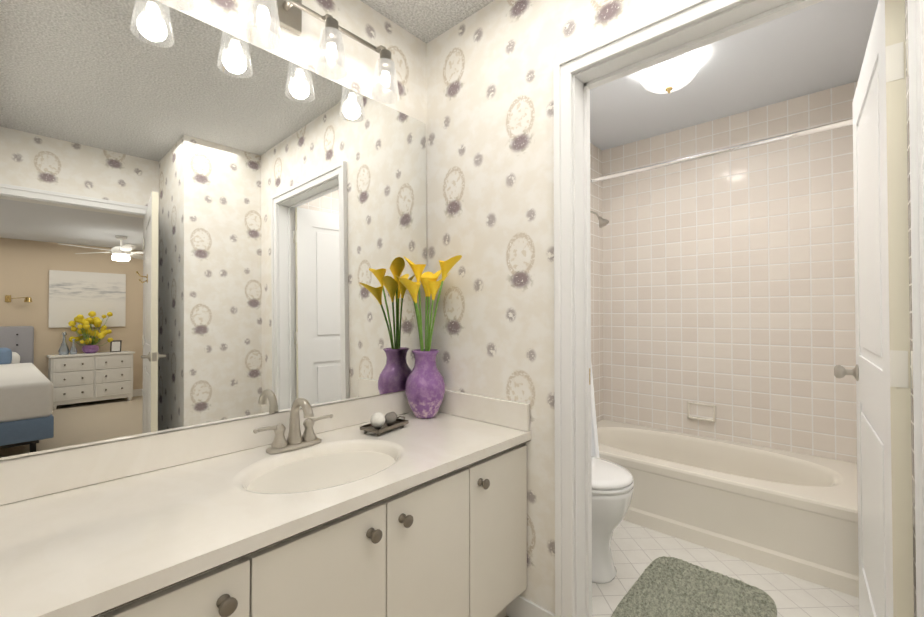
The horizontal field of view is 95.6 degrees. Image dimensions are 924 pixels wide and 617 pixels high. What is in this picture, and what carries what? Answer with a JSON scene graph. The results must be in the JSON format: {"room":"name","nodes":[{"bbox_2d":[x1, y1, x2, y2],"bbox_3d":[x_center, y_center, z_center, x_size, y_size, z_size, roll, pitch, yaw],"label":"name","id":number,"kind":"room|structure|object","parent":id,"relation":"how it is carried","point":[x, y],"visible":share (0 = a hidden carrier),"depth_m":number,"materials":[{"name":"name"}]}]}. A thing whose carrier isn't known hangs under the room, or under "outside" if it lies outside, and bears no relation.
{"room":"bathroom","nodes":[
{"label":"bathroom","id":0,"kind":"room"},
{"bbox_2d":[0,0,426,460],"bbox_3d":[-0.719,-0.037,1.478,0.142,2.501,1.520,-2,-2,42],"label":"wall mirror","id":1,"kind":"object","parent":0,"point":[202,223],"depth_m":1.28,"materials":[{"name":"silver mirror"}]},
{"bbox_2d":[158,0,399,103],"bbox_3d":[-0.575,-0.996,1.441,0.180,0.285,0.861,-1,-1,42],"label":"vanity light bar","id":2,"kind":"object","parent":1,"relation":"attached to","point":[272,16],"visible":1,"depth_m":1.48,"materials":[{"name":"white glass"}]},
{"bbox_2d":[426,0,684,613],"bbox_3d":[0.472,-0.037,1.504,1.630,2.500,0.120,-1,-1,42],"label":"wall","id":3,"kind":"structure","parent":0,"point":[490,154],"depth_m":1.69,"materials":[{"name":"paper"}]},
{"bbox_2d":[506,595,554,616],"bbox_3d":[0.099,1.166,1.737,0.660,0.100,0.012,-1,-1,42],"label":"baseboard","id":4,"kind":"structure","parent":3,"relation":"attached to","point":[519,606],"depth_m":1.59,"materials":[{"name":"white paint"}]},
{"bbox_2d":[553,0,923,616],"bbox_3d":[0.752,0.151,1.247,0.977,2.116,0.172,-1,-1,42],"label":"door frame","id":5,"kind":"structure","parent":3,"relation":"attached to","point":[684,27],"depth_m":1.48,"materials":[{"name":"white paint"}]},
{"bbox_2d":[591,363,599,457],"bbox_3d":[0.725,0.129,2.604,0.332,1.878,0.138,-1,-1,42],"label":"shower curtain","id":6,"kind":"object","parent":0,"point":[594,436],"depth_m":2.48,"materials":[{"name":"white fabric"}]},
{"bbox_2d":[590,143,602,421],"bbox_3d":[0.476,-0.020,2.743,0.170,2.500,1.720,-1,-1,42],"label":"wall","id":7,"kind":"structure","parent":0,"point":[596,230],"depth_m":3.25,"materials":[{"name":"tile"}]},
{"bbox_2d":[590,211,608,227],"bbox_3d":[0.951,-0.649,2.996,0.198,0.154,0.076,-1,-1,42],"label":"shower head","id":8,"kind":"object","parent":7,"relation":"attached to","point":[603,222],"visible":0.77,"depth_m":2.95},
{"bbox_2d":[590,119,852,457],"bbox_3d":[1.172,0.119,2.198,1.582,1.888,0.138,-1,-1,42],"label":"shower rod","id":9,"kind":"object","parent":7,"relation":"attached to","point":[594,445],"visible":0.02,"depth_m":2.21,"materials":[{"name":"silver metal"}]},
{"bbox_2d":[360,0,878,149],"bbox_3d":[0.940,-1.314,1.300,2.820,0.052,3.460,-1,-1,42],"label":"ceiling","id":10,"kind":"structure","parent":0,"point":[819,46],"depth_m":2.22,"materials":[{"name":"white paint"}]},
{"bbox_2d":[639,53,699,93],"bbox_3d":[1.074,-1.195,2.175,0.284,0.160,0.284,-1,-1,42],"label":"light","id":11,"kind":"object","parent":10,"relation":"attached to","point":[673,74],"visible":0.96,"depth_m":2.11,"materials":[{"name":"white glass"}]},
{"bbox_2d":[592,520,858,616],"bbox_3d":[1.095,1.247,2.150,1.860,0.050,1.940,-1,-1,42],"label":"floor","id":12,"kind":"structure","parent":0,"point":[636,550],"depth_m":1.91,"materials":[{"name":"white tile"}]},
{"bbox_2d":[0,390,530,616],"bbox_3d":[-0.422,0.751,1.265,0.606,0.916,1.416,-1,-1,42],"label":"bathroom vanity","id":13,"kind":"object","parent":12,"relation":"on","point":[324,510],"visible":0.92,"depth_m":1.09,"materials":[{"name":"wood"}]},
{"bbox_2d":[253,398,332,453],"bbox_3d":[-0.534,0.380,1.386,0.142,0.171,0.276,-1,-1,42],"label":"faucet","id":14,"kind":"object","parent":13,"relation":"on","point":[295,443],"depth_m":1.40,"materials":[{"name":"silver metal"}]},
{"bbox_2d":[360,412,407,435],"bbox_3d":[-0.298,0.431,1.616,0.094,0.075,0.212,-1,-1,32],"label":"decorative tray","id":15,"kind":"object","parent":13,"relation":"on","point":[379,423],"visible":1,"depth_m":1.58,"materials":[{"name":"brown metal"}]},
{"bbox_2d":[396,255,461,418],"bbox_3d":[-0.147,0.118,1.769,0.299,0.706,0.259,-1,-1,42],"label":"vase","id":16,"kind":"object","parent":13,"relation":"on","point":[425,387],"visible":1,"depth_m":1.79,"materials":[{"name":"purple ceramic"}]},
{"bbox_2d":[591,456,633,583],"bbox_3d":[0.484,0.808,2.076,0.707,0.826,0.470,-1,-1,42],"label":"toilet","id":17,"kind":"object","parent":12,"relation":"on","point":[612,487],"visible":0.25,"depth_m":1.85,"materials":[{"name":"white ceramic"}]},
{"bbox_2d":[611,556,776,616],"bbox_3d":[0.927,1.196,1.668,0.490,0.036,0.680,-1,-1,42],"label":"bath rug","id":18,"kind":"object","parent":12,"relation":"on","point":[664,586],"visible":1,"depth_m":1.73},
{"bbox_2d":[597,419,858,597],"bbox_3d":[1.446,1.044,2.486,1.584,0.365,0.769,-1,-1,42],"label":"bathtub","id":19,"kind":"object","parent":12,"relation":"on","point":[794,514],"visible":0.83,"depth_m":2.15,"materials":[{"name":"beige ceramic"}]},
{"bbox_2d":[602,81,857,462],"bbox_3d":[1.714,-0.018,2.849,1.860,2.500,0.100,-1,-1,42],"label":"wall","id":20,"kind":"structure","parent":0,"point":[729,285],"depth_m":2.71,"materials":[{"name":"tile"}]},
{"bbox_2d":[687,402,715,422],"bbox_3d":[1.617,0.702,2.836,0.170,0.116,0.030,-1,-1,42],"label":"soap dish","id":21,"kind":"object","parent":20,"relation":"attached to","point":[701,411],"visible":1,"depth_m":2.84,"materials":[{"name":"beige ceramic"}]},
{"bbox_2d":[905,0,916,616],"bbox_3d":[1.754,-0.036,1.583,0.100,2.500,1.720,-1,-1,42],"label":"wall","id":22,"kind":"structure","parent":0,"point":[910,298],"depth_m":1.52,"materials":[{"name":"paint"}]},
{"bbox_2d":[834,0,913,616],"bbox_3d":[1.322,0.188,1.335,0.173,2.030,0.809,-1,-1,39],"label":"door","id":23,"kind":"structure","parent":22,"relation":"in","point":[881,372],"depth_m":1.11,"materials":[{"name":"white paint"}]}
]}

